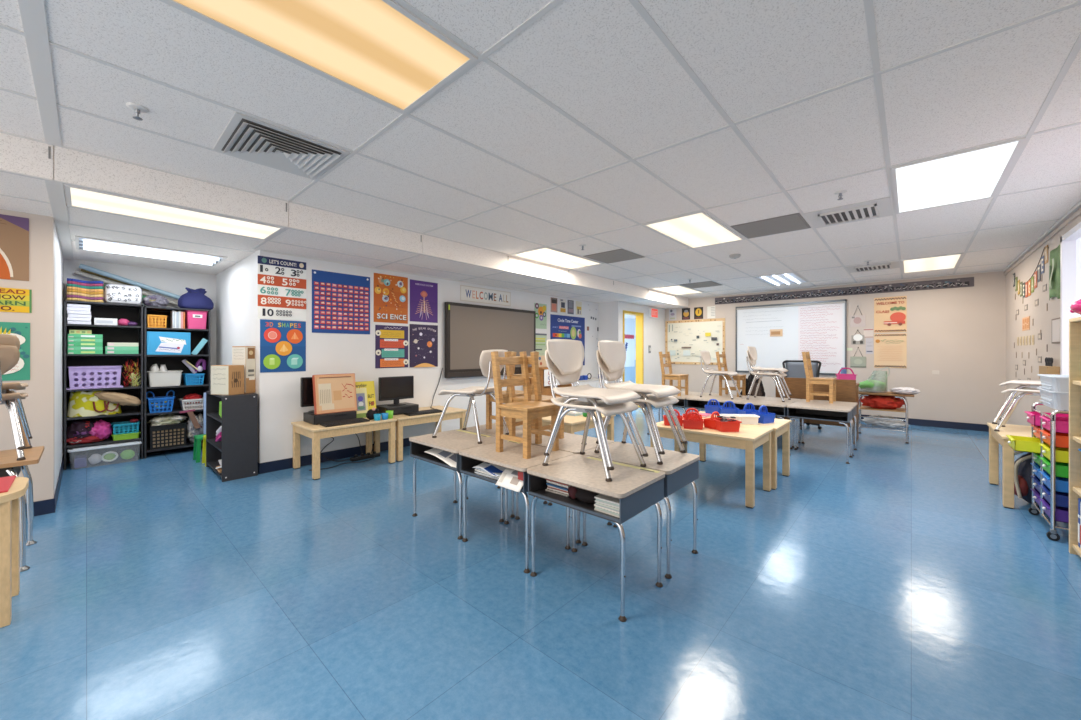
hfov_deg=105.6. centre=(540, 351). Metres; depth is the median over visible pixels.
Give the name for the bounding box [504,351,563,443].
wooden chair
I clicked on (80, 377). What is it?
crate
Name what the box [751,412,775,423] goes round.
tray
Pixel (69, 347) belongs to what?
carton
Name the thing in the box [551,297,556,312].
poster
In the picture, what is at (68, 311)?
paper ream
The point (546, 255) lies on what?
recessed light
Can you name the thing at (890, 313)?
poster
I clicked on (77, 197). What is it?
recessed light
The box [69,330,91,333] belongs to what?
carton
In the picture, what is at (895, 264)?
ceiling vent
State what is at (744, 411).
tray
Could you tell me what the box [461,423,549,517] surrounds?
student desk
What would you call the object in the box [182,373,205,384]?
crate
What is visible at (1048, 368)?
caddy
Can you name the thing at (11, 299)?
sign
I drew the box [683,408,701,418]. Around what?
caddy
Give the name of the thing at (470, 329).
display
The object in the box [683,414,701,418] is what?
tray
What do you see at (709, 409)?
tray
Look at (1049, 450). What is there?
cart
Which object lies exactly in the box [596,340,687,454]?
shell chair
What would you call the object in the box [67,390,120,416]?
tote bag
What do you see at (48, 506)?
baseboard
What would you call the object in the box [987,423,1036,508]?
wooden table
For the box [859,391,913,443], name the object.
side table
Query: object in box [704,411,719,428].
caddy
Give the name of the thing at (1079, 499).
magazine file
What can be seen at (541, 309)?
chart
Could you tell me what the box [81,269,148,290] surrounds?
tube
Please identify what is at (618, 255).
ceiling vent
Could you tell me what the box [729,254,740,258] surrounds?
smoke detector
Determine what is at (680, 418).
tray
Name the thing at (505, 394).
wooden chair
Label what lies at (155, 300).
cloth
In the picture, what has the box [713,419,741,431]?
storage basket
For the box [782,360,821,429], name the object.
office chair
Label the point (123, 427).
crate
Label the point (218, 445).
shelf
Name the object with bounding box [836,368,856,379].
caddy
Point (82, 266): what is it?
tube
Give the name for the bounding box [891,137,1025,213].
recessed light
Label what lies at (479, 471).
workbook
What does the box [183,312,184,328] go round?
volume
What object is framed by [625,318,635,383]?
wall
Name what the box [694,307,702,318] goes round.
poster
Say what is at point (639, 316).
door frame
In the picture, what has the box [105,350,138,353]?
carton
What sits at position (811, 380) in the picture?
wooden chair
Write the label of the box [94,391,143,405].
paper bag
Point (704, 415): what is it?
paper
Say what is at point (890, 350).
poster
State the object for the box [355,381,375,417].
picture book
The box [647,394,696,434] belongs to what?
student desk
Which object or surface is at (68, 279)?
folded fabric
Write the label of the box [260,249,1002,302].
trim
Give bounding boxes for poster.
[0,214,28,280]
[0,322,29,380]
[258,256,305,320]
[260,319,305,372]
[374,273,407,323]
[410,279,437,322]
[410,324,437,366]
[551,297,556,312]
[560,299,565,313]
[568,300,573,313]
[576,301,581,314]
[669,309,675,320]
[682,308,689,319]
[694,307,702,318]
[707,306,714,318]
[874,296,906,332]
[874,333,906,367]
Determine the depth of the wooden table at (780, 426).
3.88 m
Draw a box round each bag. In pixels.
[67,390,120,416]
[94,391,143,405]
[178,287,213,309]
[195,359,205,371]
[219,401,221,417]
[568,486,598,503]
[740,373,764,396]
[859,367,889,391]
[860,395,907,408]
[861,415,908,428]
[890,387,919,394]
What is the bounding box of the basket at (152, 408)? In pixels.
[147,396,173,412]
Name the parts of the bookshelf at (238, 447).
panel, panel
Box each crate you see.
[66,365,122,389]
[111,421,140,434]
[146,315,167,327]
[146,390,175,412]
[146,420,187,449]
[178,398,202,410]
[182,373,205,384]
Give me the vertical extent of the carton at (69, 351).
0.041 m
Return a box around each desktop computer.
[303,411,356,424]
[376,402,418,414]
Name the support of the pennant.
attached to the wall at (1042, 319)
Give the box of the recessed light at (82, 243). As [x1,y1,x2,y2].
[75,236,227,265]
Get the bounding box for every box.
[94,318,116,324]
[146,331,190,354]
[211,365,243,394]
[232,346,254,392]
[312,373,356,414]
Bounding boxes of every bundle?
[74,454,86,467]
[122,359,140,386]
[150,364,167,371]
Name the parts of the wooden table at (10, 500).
leg, leg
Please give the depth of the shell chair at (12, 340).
2.29 m
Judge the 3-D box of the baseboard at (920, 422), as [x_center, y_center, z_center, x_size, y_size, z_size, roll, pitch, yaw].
[4.882,1.147,7.821,5.315,0.105,0.008,0,0,42]
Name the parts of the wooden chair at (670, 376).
post, post, seat, leg, leg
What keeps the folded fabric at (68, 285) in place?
on the folded fabric at (73, 288)
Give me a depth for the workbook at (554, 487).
2.18 m
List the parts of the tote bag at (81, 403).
handle, handle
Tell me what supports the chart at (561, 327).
attached to the wall at (278, 393)
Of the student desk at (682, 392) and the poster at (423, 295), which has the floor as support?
the student desk at (682, 392)
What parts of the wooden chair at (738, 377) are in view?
post, post, seat, leg, leg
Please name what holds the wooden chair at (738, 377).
on the student desk at (707, 394)
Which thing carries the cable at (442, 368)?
on the wooden table at (451, 413)
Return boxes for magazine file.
[1078,498,1080,547]
[1080,502,1080,548]
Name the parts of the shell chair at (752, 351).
backrest, leg, seat, leg, leg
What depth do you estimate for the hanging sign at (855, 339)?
7.20 m
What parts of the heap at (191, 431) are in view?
cardboard strip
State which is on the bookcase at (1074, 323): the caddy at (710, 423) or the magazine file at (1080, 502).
the magazine file at (1080, 502)
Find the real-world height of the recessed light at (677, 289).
0.012 m
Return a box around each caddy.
[663,409,682,425]
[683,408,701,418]
[683,412,703,429]
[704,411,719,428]
[705,399,721,414]
[719,401,739,413]
[737,403,758,413]
[751,405,775,423]
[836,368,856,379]
[1039,357,1059,378]
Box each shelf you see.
[207,412,221,422]
[207,438,221,451]
[207,461,221,477]
[859,405,904,412]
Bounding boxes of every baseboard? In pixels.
[26,454,63,517]
[260,404,646,473]
[861,414,988,431]
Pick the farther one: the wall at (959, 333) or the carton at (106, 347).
the wall at (959, 333)
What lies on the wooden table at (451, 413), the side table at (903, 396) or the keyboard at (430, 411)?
the keyboard at (430, 411)
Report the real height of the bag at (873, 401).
0.204 m
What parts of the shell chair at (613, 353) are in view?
leg, backrest, seat, leg, leg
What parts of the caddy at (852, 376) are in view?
handle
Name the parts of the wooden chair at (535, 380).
post, post, seat, leg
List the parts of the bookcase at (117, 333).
panel, shelf, shelf, shelf, shelf, shelf, panel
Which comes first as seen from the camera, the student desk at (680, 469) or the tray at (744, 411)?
the student desk at (680, 469)
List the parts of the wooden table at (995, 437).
leg, leg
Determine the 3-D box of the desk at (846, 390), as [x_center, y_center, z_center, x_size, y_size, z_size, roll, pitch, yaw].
[3.899,0.782,5.790,0.920,0.835,0.520,0,0,42]
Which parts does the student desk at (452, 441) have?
leg, leg, leg, leg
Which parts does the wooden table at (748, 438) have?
leg, leg, leg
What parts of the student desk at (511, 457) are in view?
leg, leg, leg, leg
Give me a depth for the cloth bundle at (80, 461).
4.22 m
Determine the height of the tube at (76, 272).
0.332 m
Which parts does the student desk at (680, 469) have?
leg, leg, leg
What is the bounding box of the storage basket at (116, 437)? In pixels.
[111,431,140,440]
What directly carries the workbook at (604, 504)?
in the student desk at (637, 490)
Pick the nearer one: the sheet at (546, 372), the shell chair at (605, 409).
the shell chair at (605, 409)
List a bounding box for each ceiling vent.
[213,112,349,178]
[583,249,643,263]
[680,281,721,287]
[730,213,810,238]
[804,197,892,227]
[845,261,899,272]
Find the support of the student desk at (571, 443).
on the floor
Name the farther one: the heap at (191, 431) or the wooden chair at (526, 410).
the heap at (191, 431)
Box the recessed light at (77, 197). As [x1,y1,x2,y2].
[64,184,284,239]
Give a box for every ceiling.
[0,0,1080,297]
[0,172,682,318]
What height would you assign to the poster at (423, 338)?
0.555 m
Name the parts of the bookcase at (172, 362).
panel, shelf, shelf, shelf, shelf, shelf, panel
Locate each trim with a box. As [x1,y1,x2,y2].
[0,180,666,306]
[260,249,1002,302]
[1003,201,1080,274]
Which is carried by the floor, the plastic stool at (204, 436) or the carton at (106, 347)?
the plastic stool at (204, 436)
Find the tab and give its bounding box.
[518,471,522,480]
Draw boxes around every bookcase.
[64,300,142,469]
[143,306,210,458]
[1069,317,1080,556]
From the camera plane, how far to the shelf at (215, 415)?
4.12 m
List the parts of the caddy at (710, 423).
handle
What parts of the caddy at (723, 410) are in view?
handle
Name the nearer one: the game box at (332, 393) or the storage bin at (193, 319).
the game box at (332, 393)
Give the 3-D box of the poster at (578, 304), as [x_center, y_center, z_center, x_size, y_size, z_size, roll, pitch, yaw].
[0.737,-0.838,7.894,0.004,0.260,0.185,0,0,42]
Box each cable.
[309,456,374,470]
[430,368,442,408]
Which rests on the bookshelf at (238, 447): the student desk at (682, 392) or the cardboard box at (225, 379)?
the cardboard box at (225, 379)
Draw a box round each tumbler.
[374,414,380,420]
[381,413,387,419]
[386,410,392,418]
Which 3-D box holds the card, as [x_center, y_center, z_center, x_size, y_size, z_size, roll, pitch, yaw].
[5.888,-0.340,4.977,0.004,0.160,0.420,0,0,42]
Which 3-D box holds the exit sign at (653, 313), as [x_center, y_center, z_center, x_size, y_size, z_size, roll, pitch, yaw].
[2.502,-0.855,9.102,0.066,0.200,0.310,0,0,42]
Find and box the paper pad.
[566,411,582,415]
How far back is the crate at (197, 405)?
4.95 m
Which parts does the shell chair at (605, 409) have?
leg, backrest, seat frame, leg, seat, leg, leg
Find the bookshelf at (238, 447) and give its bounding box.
[206,391,257,481]
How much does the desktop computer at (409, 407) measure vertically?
0.098 m
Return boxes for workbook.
[475,468,501,479]
[545,479,569,496]
[594,494,618,517]
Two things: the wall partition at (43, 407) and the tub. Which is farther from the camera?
the tub
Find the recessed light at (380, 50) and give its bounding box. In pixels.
[164,0,477,113]
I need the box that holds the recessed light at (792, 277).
[753,272,807,285]
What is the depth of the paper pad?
4.24 m
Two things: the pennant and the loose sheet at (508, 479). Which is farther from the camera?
the pennant
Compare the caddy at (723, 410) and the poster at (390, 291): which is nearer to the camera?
the caddy at (723, 410)
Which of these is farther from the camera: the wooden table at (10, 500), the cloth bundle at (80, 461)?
the cloth bundle at (80, 461)
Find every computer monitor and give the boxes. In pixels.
[300,377,313,412]
[378,376,413,405]
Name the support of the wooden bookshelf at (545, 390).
on the floor
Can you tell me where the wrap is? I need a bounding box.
[182,359,197,373]
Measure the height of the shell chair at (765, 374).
0.641 m
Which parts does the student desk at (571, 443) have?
leg, leg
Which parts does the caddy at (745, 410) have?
handle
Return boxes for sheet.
[425,448,455,467]
[472,462,505,476]
[495,468,522,491]
[544,369,559,385]
[864,329,872,336]
[866,338,872,353]
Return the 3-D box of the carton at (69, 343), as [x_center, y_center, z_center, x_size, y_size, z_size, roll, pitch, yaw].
[-4.857,-0.080,4.379,0.281,0.041,0.245,0,0,42]
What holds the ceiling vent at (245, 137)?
in the ceiling at (600, 62)
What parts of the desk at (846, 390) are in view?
panel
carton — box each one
[68,334,102,337]
[68,338,102,341]
[68,342,102,345]
[68,346,102,349]
[68,350,102,353]
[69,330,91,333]
[105,346,138,349]
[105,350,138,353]
[107,342,138,346]
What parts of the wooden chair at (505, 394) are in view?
leg, seat, post, post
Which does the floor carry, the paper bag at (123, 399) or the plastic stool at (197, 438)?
the plastic stool at (197, 438)
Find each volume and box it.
[170,310,173,327]
[174,311,176,327]
[177,311,180,327]
[177,312,178,327]
[181,311,182,327]
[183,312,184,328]
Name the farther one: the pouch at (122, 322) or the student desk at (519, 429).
the pouch at (122, 322)
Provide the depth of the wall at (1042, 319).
4.80 m
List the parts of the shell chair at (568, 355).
leg, backrest, seat frame, seat, leg, leg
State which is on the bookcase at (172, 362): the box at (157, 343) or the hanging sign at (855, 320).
the box at (157, 343)
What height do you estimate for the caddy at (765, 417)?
0.158 m
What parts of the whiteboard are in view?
map rail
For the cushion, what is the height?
0.130 m
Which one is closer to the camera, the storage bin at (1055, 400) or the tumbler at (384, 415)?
the storage bin at (1055, 400)
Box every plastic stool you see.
[193,434,205,462]
[202,435,205,465]
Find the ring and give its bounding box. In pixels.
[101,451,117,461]
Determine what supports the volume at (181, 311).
on the bookcase at (172, 362)
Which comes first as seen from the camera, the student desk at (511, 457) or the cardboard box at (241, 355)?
the student desk at (511, 457)
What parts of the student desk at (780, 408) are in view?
leg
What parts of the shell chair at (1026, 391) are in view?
leg, leg, seat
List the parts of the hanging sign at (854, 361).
panel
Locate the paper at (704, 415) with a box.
[687,413,710,417]
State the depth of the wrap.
4.96 m
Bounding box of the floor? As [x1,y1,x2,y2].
[0,406,1080,719]
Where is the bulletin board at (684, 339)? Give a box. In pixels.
[665,318,724,364]
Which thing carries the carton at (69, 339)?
on the carton at (69, 343)
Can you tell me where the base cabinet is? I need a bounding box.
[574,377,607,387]
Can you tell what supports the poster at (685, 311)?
attached to the wall at (959, 333)
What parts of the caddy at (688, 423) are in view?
handle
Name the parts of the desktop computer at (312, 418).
panel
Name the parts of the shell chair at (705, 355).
backrest, leg, leg, seat, leg, leg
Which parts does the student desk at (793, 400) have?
leg, leg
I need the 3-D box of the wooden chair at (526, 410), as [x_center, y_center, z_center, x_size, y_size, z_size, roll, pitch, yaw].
[-0.097,0.311,2.598,0.328,0.628,0.300,0,0,42]
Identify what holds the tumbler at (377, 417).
on the wooden table at (315, 432)
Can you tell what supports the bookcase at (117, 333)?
on the floor
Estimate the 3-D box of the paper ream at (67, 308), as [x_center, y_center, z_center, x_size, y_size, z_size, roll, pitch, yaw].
[-4.886,-0.442,4.340,0.270,0.033,0.165,0,0,42]
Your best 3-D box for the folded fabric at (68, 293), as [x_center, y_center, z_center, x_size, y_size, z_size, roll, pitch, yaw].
[-4.853,-0.594,4.376,0.290,0.036,0.258,0,0,42]
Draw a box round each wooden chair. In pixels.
[486,351,538,430]
[491,351,559,458]
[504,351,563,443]
[659,352,688,395]
[716,352,745,396]
[802,352,836,403]
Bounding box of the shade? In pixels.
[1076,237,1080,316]
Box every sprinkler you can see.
[126,103,148,120]
[834,190,846,199]
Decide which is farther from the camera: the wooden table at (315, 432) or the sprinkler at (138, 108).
the wooden table at (315, 432)
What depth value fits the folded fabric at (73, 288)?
4.29 m
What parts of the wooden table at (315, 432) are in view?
leg, leg, leg, leg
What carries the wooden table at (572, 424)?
on the floor
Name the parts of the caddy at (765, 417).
handle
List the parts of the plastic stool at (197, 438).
leg, leg, seat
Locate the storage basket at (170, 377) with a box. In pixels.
[146,370,181,386]
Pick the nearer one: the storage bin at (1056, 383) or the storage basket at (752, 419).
the storage bin at (1056, 383)
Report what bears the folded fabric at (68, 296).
on the folded fabric at (71, 299)
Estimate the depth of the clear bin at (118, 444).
4.36 m
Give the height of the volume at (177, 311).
0.210 m
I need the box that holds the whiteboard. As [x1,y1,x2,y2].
[736,299,846,374]
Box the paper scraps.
[216,459,221,472]
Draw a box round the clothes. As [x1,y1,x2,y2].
[67,418,95,439]
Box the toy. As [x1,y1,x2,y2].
[366,408,378,419]
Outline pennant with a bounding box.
[1049,245,1059,300]
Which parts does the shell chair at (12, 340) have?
backrest, leg, seat, leg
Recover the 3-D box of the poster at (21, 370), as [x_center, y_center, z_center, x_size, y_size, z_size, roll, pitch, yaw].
[-3.895,-0.003,2.762,0.013,0.415,0.575,0,0,42]
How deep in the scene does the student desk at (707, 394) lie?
5.86 m
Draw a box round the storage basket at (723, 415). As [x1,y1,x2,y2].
[720,414,740,420]
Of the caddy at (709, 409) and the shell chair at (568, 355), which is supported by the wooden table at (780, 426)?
the caddy at (709, 409)
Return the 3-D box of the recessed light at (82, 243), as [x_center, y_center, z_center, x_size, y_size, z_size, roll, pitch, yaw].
[-3.902,-0.990,4.154,0.640,0.029,1.069,0,0,42]
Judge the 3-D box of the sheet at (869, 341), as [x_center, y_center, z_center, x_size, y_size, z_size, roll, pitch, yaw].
[5.689,-0.100,7.093,0.100,0.270,0.004,0,0,42]
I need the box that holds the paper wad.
[88,454,101,464]
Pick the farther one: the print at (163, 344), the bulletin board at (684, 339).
the bulletin board at (684, 339)
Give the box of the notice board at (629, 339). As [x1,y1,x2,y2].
[625,335,634,366]
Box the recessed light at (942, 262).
[901,253,963,272]
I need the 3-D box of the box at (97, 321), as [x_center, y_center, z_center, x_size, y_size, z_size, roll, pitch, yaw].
[-4.752,-0.323,4.484,0.256,0.075,0.170,0,0,42]
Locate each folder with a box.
[0,475,15,492]
[191,338,207,354]
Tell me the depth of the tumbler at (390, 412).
4.44 m
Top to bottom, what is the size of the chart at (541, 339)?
0.590 m
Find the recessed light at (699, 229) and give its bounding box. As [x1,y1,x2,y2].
[642,211,744,248]
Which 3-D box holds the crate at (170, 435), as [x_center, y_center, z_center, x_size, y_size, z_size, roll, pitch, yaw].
[-4.430,0.980,4.867,0.320,0.270,0.340,0,0,42]
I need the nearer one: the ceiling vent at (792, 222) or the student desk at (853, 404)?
the ceiling vent at (792, 222)
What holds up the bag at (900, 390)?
on the side table at (903, 396)
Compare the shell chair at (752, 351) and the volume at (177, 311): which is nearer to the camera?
the volume at (177, 311)
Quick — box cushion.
[1070,299,1080,314]
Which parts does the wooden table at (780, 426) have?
leg, leg, leg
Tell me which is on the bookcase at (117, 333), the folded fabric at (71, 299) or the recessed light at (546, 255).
the folded fabric at (71, 299)
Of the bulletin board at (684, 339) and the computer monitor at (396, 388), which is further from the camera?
the bulletin board at (684, 339)
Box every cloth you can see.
[63,436,103,444]
[88,419,112,439]
[143,294,169,306]
[182,393,202,403]
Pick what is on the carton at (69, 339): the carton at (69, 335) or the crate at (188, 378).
the carton at (69, 335)
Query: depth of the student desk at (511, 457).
2.50 m
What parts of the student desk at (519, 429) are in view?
leg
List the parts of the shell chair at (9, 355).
backrest, seat, leg, leg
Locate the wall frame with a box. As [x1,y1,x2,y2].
[1052,317,1059,343]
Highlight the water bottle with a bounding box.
[841,367,846,373]
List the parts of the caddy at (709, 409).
handle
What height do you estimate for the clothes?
0.278 m
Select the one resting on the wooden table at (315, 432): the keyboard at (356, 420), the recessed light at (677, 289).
the keyboard at (356, 420)
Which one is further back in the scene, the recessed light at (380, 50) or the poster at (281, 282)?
the poster at (281, 282)
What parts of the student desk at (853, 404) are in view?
leg, leg, leg, leg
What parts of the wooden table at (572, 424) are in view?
leg, leg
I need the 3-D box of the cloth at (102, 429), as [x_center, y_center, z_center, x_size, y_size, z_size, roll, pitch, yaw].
[-4.746,0.836,4.429,0.190,0.217,0.200,0,0,42]
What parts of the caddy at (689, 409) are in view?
handle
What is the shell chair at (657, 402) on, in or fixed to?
on the student desk at (680, 469)
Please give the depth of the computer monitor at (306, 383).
4.19 m
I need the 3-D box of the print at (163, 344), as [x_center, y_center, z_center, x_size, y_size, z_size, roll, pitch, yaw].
[-4.304,-0.080,4.780,0.002,0.190,0.270,0,0,42]
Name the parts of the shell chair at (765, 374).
backrest, leg, leg, seat, leg, leg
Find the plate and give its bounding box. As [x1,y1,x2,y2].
[120,449,134,458]
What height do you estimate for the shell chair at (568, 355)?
0.641 m
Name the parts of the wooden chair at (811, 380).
post, post, seat, leg, leg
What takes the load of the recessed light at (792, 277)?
in the ceiling at (600, 62)
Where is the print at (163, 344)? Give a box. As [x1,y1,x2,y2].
[155,336,185,352]
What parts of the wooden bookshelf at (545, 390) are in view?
panel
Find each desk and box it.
[0,446,43,571]
[409,429,504,539]
[459,440,572,572]
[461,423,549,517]
[515,431,613,543]
[527,454,664,621]
[581,442,699,578]
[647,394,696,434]
[662,391,706,420]
[686,395,740,412]
[700,393,747,410]
[733,399,792,448]
[744,396,800,447]
[776,377,859,443]
[787,402,853,463]
[796,399,857,455]
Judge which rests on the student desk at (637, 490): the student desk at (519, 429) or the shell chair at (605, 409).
the shell chair at (605, 409)
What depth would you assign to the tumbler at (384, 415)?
4.38 m
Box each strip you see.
[350,451,379,461]
[457,430,490,436]
[715,277,973,304]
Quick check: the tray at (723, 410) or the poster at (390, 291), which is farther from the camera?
the poster at (390, 291)
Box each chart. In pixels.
[312,269,369,333]
[375,325,407,367]
[534,303,546,328]
[536,333,546,366]
[550,314,584,364]
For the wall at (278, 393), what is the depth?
4.78 m
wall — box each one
[64,252,255,392]
[256,250,597,462]
[598,301,664,384]
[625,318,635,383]
[665,271,1005,424]
[1006,215,1080,425]
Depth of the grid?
2.06 m
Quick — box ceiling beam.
[0,131,687,306]
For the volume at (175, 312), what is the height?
0.204 m
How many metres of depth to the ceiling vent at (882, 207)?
3.56 m
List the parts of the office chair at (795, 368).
frame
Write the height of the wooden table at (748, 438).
0.540 m
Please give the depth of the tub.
5.54 m
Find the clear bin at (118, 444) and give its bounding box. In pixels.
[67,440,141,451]
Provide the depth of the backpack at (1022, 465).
3.20 m
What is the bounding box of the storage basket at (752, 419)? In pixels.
[737,414,759,424]
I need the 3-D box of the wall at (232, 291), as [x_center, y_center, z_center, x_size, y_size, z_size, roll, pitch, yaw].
[-4.047,0.087,4.314,2.010,2.225,1.586,0,0,42]
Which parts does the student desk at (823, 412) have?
leg, leg, leg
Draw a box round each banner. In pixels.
[460,285,510,305]
[1013,245,1047,297]
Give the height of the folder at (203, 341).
0.215 m
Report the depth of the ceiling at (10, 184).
4.03 m
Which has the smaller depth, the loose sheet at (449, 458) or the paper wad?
the loose sheet at (449, 458)
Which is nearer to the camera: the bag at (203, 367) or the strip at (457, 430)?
the strip at (457, 430)
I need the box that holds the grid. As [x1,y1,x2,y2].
[0,0,1080,294]
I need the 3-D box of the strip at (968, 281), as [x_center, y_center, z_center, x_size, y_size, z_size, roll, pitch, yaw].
[5.159,-1.079,7.517,3.850,0.163,0.086,0,0,42]
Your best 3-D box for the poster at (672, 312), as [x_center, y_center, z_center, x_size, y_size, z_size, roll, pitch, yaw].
[3.052,-0.855,9.476,0.180,0.260,0.004,0,0,42]
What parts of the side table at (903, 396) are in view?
leg, rail, rail, rail, leg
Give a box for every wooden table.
[0,477,28,627]
[291,416,396,479]
[374,405,466,461]
[505,408,615,440]
[650,421,772,508]
[682,411,791,489]
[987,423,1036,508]
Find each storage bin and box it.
[184,310,207,328]
[1037,374,1068,391]
[1037,388,1068,409]
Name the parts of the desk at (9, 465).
leg, leg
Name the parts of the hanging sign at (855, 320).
panel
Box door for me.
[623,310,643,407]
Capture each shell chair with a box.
[0,334,32,449]
[0,345,31,460]
[432,350,508,443]
[542,350,645,481]
[544,339,647,469]
[594,350,685,464]
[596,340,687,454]
[700,351,740,398]
[746,351,790,401]
[747,346,791,397]
[992,380,1068,423]
[994,387,1040,431]
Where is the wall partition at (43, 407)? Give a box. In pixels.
[0,209,63,501]
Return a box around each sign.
[0,287,31,312]
[649,308,657,317]
[850,306,864,326]
[850,347,865,367]
[851,330,863,343]
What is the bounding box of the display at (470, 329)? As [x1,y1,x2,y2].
[445,302,535,377]
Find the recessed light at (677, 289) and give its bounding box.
[650,285,703,294]
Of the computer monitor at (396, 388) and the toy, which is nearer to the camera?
the toy
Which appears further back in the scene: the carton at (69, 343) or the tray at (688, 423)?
the carton at (69, 343)
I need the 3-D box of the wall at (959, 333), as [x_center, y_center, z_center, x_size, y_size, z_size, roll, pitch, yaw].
[4.956,-0.032,7.854,5.780,2.464,0.140,0,0,42]
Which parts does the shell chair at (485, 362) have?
leg, seat, leg, leg, seat frame, backrest, leg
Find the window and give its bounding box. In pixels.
[1060,222,1080,374]
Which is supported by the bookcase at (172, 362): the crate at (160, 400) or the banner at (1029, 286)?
the crate at (160, 400)
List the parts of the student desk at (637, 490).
leg, leg, leg, name strip, leg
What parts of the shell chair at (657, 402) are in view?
leg, backrest, leg, leg, seat, leg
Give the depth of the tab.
2.23 m
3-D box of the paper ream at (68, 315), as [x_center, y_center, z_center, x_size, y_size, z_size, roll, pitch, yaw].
[-4.884,-0.371,4.348,0.270,0.033,0.165,0,0,42]
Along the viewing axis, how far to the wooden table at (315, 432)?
4.15 m
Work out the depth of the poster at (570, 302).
7.70 m
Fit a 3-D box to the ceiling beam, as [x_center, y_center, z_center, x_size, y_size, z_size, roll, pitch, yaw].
[-0.594,-1.131,4.904,0.042,0.264,11.680,0,0,42]
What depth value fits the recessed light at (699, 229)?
4.08 m
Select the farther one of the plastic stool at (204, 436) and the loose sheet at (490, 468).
the plastic stool at (204, 436)
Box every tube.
[74,270,177,305]
[79,264,179,298]
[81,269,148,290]
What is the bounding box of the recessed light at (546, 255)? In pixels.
[511,247,602,268]
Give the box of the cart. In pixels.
[1006,402,1068,540]
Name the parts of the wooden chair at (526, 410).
post, post, leg, seat, leg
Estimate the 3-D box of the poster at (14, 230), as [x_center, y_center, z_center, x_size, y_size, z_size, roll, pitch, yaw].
[-3.950,-0.740,2.708,0.004,0.455,0.720,0,0,42]
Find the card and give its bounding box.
[1022,316,1029,330]
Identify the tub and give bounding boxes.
[836,374,856,379]
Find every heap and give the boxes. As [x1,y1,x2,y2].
[146,414,186,425]
[179,409,202,443]
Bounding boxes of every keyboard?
[320,418,369,426]
[404,409,441,415]
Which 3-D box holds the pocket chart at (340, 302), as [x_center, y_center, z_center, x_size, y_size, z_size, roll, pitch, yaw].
[-2.227,-0.542,4.614,0.005,0.675,0.635,0,0,42]
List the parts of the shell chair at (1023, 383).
leg, leg, seat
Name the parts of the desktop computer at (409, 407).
panel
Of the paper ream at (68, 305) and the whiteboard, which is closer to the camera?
the paper ream at (68, 305)
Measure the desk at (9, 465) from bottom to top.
0.600 m
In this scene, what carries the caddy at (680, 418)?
on the wooden table at (748, 438)
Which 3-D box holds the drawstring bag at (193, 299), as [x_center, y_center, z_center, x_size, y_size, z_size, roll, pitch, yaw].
[-4.219,-0.647,5.026,0.196,0.264,0.337,0,0,42]
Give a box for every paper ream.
[66,307,89,310]
[67,304,90,308]
[67,310,90,314]
[67,314,90,317]
[67,317,90,321]
[67,321,90,324]
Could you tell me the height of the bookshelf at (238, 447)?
0.790 m
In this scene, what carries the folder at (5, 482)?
on the wooden table at (10, 500)
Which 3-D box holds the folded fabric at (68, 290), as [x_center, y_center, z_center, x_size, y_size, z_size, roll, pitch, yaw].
[-4.853,-0.622,4.376,0.290,0.036,0.258,0,0,42]
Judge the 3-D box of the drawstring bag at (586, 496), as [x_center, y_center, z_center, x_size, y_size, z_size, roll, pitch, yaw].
[0.250,0.711,2.065,0.193,0.083,0.163,0,0,42]
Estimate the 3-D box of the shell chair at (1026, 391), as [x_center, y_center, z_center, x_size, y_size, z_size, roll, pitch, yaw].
[4.003,0.330,3.279,0.376,0.641,0.477,0,0,-36]
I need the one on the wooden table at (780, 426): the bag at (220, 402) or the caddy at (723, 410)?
the caddy at (723, 410)
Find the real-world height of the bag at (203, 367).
0.159 m
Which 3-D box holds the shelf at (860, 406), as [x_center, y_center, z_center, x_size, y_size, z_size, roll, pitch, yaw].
[4.753,0.792,5.706,0.480,0.016,0.400,0,0,42]
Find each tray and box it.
[663,415,682,425]
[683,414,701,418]
[683,418,703,429]
[704,417,719,428]
[705,405,720,414]
[719,407,739,413]
[737,409,758,413]
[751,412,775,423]
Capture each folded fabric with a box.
[67,278,102,283]
[67,281,102,286]
[67,284,102,288]
[67,287,102,291]
[67,289,102,294]
[67,292,103,296]
[67,295,103,299]
[67,298,103,301]
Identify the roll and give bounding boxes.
[203,392,205,433]
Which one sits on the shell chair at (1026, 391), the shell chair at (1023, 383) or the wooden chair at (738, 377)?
the shell chair at (1023, 383)
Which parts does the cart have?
drawer, post, drawer, drawer, drawer, drawer, drawer, long rail, long rail, post, drawer, post, drawer, drawer, drawer, drawer, drawer, drawer, drawer, rail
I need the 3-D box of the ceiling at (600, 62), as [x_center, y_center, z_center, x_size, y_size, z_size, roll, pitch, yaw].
[1.341,-1.264,3.303,5.040,0.100,11.900,0,0,42]
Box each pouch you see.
[104,284,141,304]
[117,319,137,325]
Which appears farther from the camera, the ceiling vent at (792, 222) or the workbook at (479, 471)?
the ceiling vent at (792, 222)
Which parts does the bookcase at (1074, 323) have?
shelf, shelf, shelf, shelf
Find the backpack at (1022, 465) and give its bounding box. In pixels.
[1014,451,1031,503]
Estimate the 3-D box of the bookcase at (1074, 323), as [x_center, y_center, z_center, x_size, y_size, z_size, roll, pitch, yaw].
[2.800,0.501,1.823,0.310,1.397,1.434,0,0,42]
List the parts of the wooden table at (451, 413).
leg, leg, leg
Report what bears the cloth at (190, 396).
in the crate at (197, 405)

